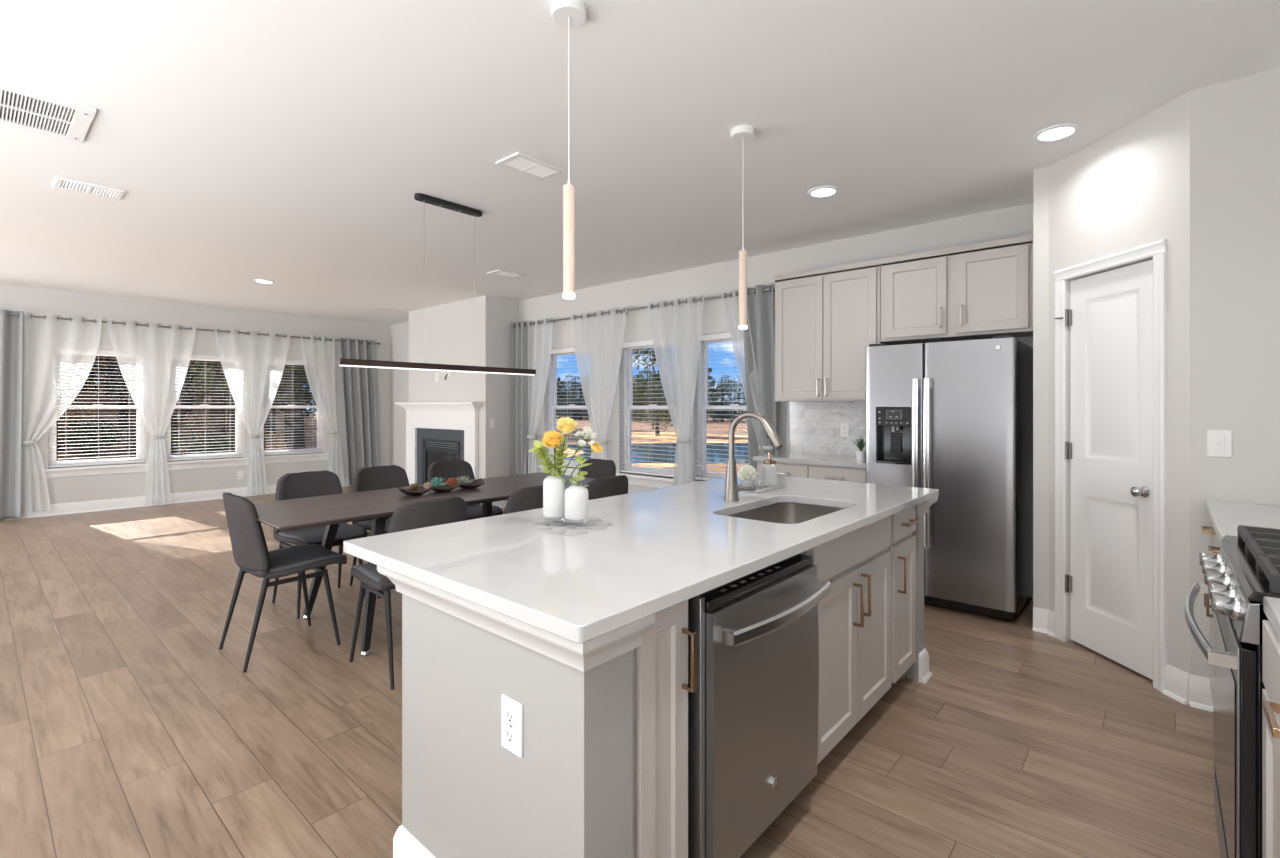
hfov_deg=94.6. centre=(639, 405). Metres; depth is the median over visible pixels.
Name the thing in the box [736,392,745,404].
pine tree
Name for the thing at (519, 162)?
ceiling vent
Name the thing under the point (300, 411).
pine tree
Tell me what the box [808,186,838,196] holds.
recessed light
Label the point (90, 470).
window
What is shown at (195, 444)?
bush
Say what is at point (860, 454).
potted plant
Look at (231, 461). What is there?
window
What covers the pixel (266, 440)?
bush
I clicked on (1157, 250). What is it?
trim
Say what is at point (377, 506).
dining table
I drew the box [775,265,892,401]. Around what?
upper cabinet
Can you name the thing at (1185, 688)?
baseboard
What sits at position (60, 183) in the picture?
ceiling vent
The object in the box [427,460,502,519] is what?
dining chair
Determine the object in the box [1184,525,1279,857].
gas range
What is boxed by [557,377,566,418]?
pine tree
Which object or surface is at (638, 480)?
window
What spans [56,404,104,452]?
bush
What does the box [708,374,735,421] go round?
broadleaf tree
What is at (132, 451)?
slender tree
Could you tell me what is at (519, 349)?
drape
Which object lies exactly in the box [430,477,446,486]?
succulent
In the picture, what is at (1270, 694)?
base cabinet
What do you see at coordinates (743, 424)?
field
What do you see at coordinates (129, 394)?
pine tree
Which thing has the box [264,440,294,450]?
bush
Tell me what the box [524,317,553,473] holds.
sheer curtain
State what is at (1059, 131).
recessed light
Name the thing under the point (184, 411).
broadleaf tree
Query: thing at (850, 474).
base cabinet
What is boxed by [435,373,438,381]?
wall outlet
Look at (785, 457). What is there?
countertop
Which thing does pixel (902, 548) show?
base cabinet
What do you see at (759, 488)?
tray
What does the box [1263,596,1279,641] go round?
countertop
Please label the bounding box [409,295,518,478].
wall
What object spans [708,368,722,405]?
pine tree
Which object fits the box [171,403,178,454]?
pine tree
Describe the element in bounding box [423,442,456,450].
grille
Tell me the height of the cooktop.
0.022 m
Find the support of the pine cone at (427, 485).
in the bowl
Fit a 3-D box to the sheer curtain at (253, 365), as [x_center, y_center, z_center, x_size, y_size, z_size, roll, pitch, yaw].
[-5.687,0.107,8.679,0.072,2.415,0.980,0,0,41]
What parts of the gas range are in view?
handle, knob, knob, knob, drawer pull, knob, oven glass, knob, oven door, control panel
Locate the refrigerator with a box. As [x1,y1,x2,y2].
[866,335,1032,620]
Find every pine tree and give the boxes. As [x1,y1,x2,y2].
[106,356,115,394]
[126,361,203,449]
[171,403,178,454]
[184,360,230,434]
[190,360,226,452]
[193,363,275,440]
[284,365,303,449]
[297,368,305,448]
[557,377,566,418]
[575,388,586,419]
[633,348,672,435]
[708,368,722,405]
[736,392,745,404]
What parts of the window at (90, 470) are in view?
sill, sash, sash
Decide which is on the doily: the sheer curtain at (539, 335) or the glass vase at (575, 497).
the glass vase at (575, 497)
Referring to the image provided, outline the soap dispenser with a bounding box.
[762,452,777,486]
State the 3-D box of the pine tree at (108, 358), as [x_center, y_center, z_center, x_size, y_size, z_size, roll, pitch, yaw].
[-22.518,-4.440,25.445,4.537,8.654,3.630,0,0,0]
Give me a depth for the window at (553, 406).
7.60 m
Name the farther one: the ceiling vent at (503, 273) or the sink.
the ceiling vent at (503, 273)
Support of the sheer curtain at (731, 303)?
hanging from the curtain rod at (767, 289)
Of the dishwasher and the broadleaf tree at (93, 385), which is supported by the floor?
the dishwasher
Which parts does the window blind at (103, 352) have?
rail, ladder cord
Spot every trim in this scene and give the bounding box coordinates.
[787,402,788,451]
[1054,239,1166,691]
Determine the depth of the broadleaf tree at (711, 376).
69.29 m
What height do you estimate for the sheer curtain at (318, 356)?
2.415 m
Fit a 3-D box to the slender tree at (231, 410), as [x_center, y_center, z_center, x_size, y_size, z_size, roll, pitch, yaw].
[-10.699,-2.460,15.354,4.623,8.841,4.499,0,0,-4]
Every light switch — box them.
[489,419,493,427]
[1207,430,1231,456]
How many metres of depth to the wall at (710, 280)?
5.97 m
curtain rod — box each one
[9,313,379,344]
[514,287,774,326]
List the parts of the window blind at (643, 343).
ladder cord, rail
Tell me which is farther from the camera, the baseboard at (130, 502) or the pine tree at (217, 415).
the pine tree at (217, 415)
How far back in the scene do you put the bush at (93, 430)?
15.23 m
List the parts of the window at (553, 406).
sill, sash, sash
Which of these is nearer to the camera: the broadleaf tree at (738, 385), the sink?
the sink
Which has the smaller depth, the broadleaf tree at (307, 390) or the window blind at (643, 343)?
the window blind at (643, 343)
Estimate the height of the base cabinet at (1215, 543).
0.885 m
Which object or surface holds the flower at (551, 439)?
in the glass vase at (554, 488)
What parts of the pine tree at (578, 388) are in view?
crown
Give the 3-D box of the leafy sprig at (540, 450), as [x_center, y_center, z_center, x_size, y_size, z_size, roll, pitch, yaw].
[-0.338,0.250,2.029,0.062,0.259,0.110,0,0,41]
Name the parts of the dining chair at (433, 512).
leg, rail, seat, leg, backrest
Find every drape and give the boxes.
[0,309,23,519]
[340,338,378,485]
[511,320,527,474]
[744,283,776,470]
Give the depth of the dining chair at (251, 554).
3.09 m
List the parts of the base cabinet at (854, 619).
door, false drawer, handle, handle, door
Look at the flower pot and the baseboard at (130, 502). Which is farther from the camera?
the baseboard at (130, 502)
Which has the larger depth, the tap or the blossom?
the tap
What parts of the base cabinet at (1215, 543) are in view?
handle, handle, handle, door, handle, drawer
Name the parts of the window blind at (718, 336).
rail, ladder cord, ladder cord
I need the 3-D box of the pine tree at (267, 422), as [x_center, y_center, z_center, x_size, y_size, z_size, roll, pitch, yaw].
[-12.480,-2.797,19.581,5.231,9.978,4.185,0,0,25]
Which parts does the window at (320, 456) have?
sash, sill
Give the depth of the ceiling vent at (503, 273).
6.28 m
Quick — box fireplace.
[395,402,483,484]
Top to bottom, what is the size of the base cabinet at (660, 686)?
0.885 m
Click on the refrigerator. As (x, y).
(955, 418)
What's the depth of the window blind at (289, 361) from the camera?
9.17 m
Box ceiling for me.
[0,0,1279,324]
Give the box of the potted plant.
[850,437,865,459]
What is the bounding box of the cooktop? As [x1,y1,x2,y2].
[1221,535,1279,601]
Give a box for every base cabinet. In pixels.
[632,600,696,857]
[757,461,865,482]
[801,516,890,764]
[888,506,917,682]
[1201,521,1220,697]
[1262,620,1279,857]
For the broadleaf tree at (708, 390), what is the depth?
66.36 m
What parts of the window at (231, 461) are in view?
sash, sill, sash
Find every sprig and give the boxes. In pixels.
[405,483,423,490]
[529,441,552,475]
[549,445,567,478]
[569,456,591,487]
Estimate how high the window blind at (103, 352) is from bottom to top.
1.466 m
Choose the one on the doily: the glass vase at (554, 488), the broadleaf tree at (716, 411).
the glass vase at (554, 488)
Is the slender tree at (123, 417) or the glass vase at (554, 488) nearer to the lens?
the glass vase at (554, 488)
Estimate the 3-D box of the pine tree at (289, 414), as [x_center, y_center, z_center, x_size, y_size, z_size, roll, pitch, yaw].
[-8.357,-2.797,14.689,5.231,9.978,4.185,0,0,2]
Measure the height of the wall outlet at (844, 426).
0.116 m
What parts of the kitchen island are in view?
crown moulding, baseboard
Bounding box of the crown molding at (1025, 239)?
[775,234,1032,281]
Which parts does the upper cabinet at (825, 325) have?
door, handle, handle, door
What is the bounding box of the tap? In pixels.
[724,411,782,501]
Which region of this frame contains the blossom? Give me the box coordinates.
[562,426,596,478]
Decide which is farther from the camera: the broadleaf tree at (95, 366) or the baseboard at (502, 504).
the broadleaf tree at (95, 366)
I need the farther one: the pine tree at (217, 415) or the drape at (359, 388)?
the pine tree at (217, 415)
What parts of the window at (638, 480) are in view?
sash, sill, sash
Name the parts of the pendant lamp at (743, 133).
lamp shade, cord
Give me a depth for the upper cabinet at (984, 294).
4.08 m
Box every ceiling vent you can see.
[0,82,95,142]
[53,177,124,200]
[487,269,524,278]
[496,152,563,179]
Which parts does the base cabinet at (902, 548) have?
handle, drawer, handle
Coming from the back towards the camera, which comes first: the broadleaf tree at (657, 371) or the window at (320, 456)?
the broadleaf tree at (657, 371)
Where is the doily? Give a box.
[532,519,611,533]
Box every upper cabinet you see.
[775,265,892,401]
[881,241,1032,344]
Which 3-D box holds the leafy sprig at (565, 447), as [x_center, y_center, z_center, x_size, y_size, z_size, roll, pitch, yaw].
[-0.280,0.258,2.046,0.074,0.243,0.072,0,0,-20]
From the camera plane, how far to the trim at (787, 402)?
5.30 m
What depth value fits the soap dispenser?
2.96 m
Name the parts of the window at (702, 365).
sash, sash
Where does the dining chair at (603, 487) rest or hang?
on the floor
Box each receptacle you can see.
[506,710,514,723]
[506,729,514,742]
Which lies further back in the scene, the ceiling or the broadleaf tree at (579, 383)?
the broadleaf tree at (579, 383)
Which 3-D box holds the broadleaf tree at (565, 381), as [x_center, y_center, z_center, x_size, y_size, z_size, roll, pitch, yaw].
[-8.244,-0.837,73.770,4.393,6.122,3.629,0,0,-27]
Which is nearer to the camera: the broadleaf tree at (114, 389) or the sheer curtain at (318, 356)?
the sheer curtain at (318, 356)
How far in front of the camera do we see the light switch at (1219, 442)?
2.57 m
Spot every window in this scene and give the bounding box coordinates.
[44,354,147,478]
[165,359,247,470]
[260,363,327,463]
[538,353,586,475]
[616,346,673,487]
[692,339,746,482]
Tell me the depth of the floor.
2.40 m
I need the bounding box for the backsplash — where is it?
[789,401,865,454]
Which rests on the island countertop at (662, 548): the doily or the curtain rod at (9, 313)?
the doily
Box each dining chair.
[219,492,346,672]
[272,470,366,618]
[349,497,466,689]
[350,465,409,598]
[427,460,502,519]
[504,485,542,513]
[580,459,615,478]
[585,475,627,499]
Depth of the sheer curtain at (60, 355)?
7.06 m
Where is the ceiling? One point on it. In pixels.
(291, 144)
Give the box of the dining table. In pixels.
[253,472,594,656]
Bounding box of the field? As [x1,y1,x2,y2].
[314,411,748,474]
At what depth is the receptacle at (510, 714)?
1.34 m
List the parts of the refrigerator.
freezer door, handle, handle, fridge door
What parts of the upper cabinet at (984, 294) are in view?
door, handle, handle, door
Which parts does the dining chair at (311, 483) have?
leg, rail, leg, backrest, seat, leg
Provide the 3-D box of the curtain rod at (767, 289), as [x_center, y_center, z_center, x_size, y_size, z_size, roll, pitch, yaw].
[-0.194,-1.039,6.584,3.920,0.062,0.120,0,0,41]
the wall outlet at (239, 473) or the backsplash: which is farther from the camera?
the wall outlet at (239, 473)
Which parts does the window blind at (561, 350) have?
ladder cord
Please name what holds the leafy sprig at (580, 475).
in the glass vase at (575, 497)
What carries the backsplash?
attached to the wall at (710, 280)
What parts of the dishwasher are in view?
trim, handle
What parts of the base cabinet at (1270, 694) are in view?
drawer, handle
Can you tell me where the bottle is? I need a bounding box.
[762,464,777,486]
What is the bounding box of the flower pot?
[738,465,756,486]
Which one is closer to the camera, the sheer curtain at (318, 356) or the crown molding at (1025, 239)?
the crown molding at (1025, 239)
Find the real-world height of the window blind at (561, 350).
1.466 m
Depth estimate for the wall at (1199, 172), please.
2.64 m
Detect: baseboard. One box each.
[0,478,352,520]
[492,500,506,507]
[1033,607,1212,711]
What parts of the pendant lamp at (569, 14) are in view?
lamp shade, cord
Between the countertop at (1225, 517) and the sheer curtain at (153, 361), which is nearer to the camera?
the countertop at (1225, 517)
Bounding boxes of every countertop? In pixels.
[343,474,938,642]
[753,452,865,467]
[1204,500,1279,543]
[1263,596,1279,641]
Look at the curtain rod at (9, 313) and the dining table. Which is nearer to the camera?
the dining table
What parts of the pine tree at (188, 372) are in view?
crown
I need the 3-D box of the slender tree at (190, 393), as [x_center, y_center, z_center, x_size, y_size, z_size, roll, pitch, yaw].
[-17.075,-2.386,22.827,4.798,9.177,4.670,0,0,12]
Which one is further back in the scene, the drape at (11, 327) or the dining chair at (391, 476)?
the drape at (11, 327)
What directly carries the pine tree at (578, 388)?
on the field
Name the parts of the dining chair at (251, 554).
leg, backrest, leg, seat, rail, leg, cross rail, leg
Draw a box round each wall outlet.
[237,471,242,478]
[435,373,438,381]
[501,694,522,757]
[841,423,848,436]
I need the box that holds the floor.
[0,486,1220,857]
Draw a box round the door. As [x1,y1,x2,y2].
[1054,259,1152,679]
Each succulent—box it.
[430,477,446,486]
[455,476,472,483]
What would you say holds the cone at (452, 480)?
in the bowl
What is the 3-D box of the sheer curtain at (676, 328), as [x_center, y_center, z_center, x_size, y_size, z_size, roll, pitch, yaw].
[0.368,0.110,6.036,0.730,2.410,0.072,0,0,40]
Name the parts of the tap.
lever, spout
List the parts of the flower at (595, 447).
stem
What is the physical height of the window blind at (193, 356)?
1.466 m
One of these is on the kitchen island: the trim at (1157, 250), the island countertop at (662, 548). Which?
the island countertop at (662, 548)
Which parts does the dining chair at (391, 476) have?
leg, seat, backrest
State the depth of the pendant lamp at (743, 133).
3.00 m
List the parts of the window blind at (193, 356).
ladder cord, rail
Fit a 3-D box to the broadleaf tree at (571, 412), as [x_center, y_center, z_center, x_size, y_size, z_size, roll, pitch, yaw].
[-8.266,-0.207,70.365,3.330,4.641,2.751,0,0,-38]
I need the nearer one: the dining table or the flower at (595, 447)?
the flower at (595, 447)
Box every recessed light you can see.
[254,279,273,282]
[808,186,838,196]
[1033,123,1079,141]
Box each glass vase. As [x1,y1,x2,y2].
[543,475,565,522]
[564,476,587,523]
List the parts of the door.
knob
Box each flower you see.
[543,430,563,474]
[552,417,576,474]
[565,441,602,485]
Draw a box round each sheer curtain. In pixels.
[21,312,101,513]
[107,318,195,505]
[214,327,290,494]
[301,334,344,485]
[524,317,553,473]
[570,305,626,459]
[647,294,703,485]
[721,289,772,455]
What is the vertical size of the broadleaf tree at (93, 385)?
8.995 m
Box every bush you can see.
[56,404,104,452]
[56,418,124,455]
[171,432,234,454]
[177,409,228,440]
[228,427,283,449]
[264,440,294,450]
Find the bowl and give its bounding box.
[398,478,483,494]
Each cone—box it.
[423,482,431,488]
[446,477,457,486]
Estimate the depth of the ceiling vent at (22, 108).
2.82 m
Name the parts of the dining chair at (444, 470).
backrest, seat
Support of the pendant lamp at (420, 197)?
hanging from the ceiling
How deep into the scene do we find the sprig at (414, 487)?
3.78 m
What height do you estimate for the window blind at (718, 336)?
1.466 m
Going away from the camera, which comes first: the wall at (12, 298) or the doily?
the doily
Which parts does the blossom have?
stem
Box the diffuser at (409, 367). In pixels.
[339,365,534,374]
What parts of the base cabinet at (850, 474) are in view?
drawer, handle, drawer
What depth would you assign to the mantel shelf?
8.01 m
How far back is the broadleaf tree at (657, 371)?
61.16 m
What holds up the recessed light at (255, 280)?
in the ceiling
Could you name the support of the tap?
on the island countertop at (662, 548)
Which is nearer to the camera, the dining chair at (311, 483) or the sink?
the sink
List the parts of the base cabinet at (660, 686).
handle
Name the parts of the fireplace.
glass trim, fire glass, firebox frame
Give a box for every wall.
[0,284,389,503]
[390,203,1032,597]
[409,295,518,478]
[1033,68,1279,678]
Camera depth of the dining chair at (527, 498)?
3.35 m
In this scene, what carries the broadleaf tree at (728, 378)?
on the field
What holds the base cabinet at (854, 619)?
on the floor
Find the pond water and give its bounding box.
[561,443,748,462]
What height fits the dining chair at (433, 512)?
0.871 m
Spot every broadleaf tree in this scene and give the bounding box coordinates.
[81,356,118,389]
[87,356,106,378]
[87,356,117,387]
[87,356,117,388]
[102,356,206,397]
[180,367,191,420]
[183,360,313,410]
[193,383,309,409]
[276,378,316,418]
[556,382,572,416]
[557,374,584,419]
[557,385,582,418]
[568,376,588,419]
[631,370,664,422]
[648,371,670,421]
[707,376,725,420]
[707,390,717,419]
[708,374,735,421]
[715,378,744,419]
[723,376,746,421]
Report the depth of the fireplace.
8.18 m
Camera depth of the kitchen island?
1.36 m
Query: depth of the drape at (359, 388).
9.83 m
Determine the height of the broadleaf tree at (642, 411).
6.072 m
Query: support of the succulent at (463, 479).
in the bowl
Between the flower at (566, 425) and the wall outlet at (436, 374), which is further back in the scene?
the wall outlet at (436, 374)
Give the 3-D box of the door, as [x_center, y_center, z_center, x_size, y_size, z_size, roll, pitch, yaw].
[2.434,0.308,3.086,0.107,2.022,0.558,0,0,-5]
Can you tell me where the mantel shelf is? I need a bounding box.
[395,402,483,410]
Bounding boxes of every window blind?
[48,349,144,467]
[165,354,242,460]
[260,359,323,454]
[546,347,590,466]
[621,340,675,476]
[695,332,748,479]
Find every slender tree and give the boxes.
[95,358,127,429]
[99,362,202,415]
[129,362,222,456]
[192,361,234,451]
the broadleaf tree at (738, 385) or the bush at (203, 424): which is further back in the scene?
the broadleaf tree at (738, 385)
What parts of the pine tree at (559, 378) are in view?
crown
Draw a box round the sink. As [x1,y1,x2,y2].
[729,503,842,523]
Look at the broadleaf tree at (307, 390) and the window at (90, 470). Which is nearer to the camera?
the window at (90, 470)
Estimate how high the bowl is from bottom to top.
0.062 m
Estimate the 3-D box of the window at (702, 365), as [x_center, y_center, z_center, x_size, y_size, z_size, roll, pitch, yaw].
[0.904,0.085,5.774,1.000,1.600,0.210,0,0,41]
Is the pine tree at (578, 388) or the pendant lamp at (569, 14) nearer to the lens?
the pendant lamp at (569, 14)
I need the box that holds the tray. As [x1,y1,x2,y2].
[741,481,784,492]
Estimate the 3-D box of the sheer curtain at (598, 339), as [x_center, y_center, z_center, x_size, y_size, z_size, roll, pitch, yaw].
[-0.469,0.110,6.772,0.920,2.410,0.072,0,0,40]
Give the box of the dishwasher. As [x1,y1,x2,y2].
[688,553,830,857]
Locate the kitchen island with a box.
[377,497,937,857]
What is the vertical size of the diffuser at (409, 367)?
0.010 m
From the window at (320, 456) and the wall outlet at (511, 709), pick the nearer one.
the wall outlet at (511, 709)
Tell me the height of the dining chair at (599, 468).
0.871 m
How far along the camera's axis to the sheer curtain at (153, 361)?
7.83 m
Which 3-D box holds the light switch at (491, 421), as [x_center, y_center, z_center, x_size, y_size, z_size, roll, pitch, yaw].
[-1.904,0.235,7.594,0.018,0.116,0.072,0,0,41]
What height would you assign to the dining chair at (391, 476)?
0.871 m
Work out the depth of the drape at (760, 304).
5.36 m
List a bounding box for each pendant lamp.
[337,193,535,374]
[551,0,586,298]
[731,125,754,328]
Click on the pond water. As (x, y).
(639, 446)
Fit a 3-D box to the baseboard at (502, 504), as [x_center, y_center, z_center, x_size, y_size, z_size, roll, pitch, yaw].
[-1.789,1.268,7.719,0.026,0.135,0.520,0,0,41]
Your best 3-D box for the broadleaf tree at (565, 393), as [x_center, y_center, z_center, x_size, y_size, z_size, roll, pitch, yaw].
[-9.730,-0.518,76.167,3.592,5.436,3.546,0,0,-39]

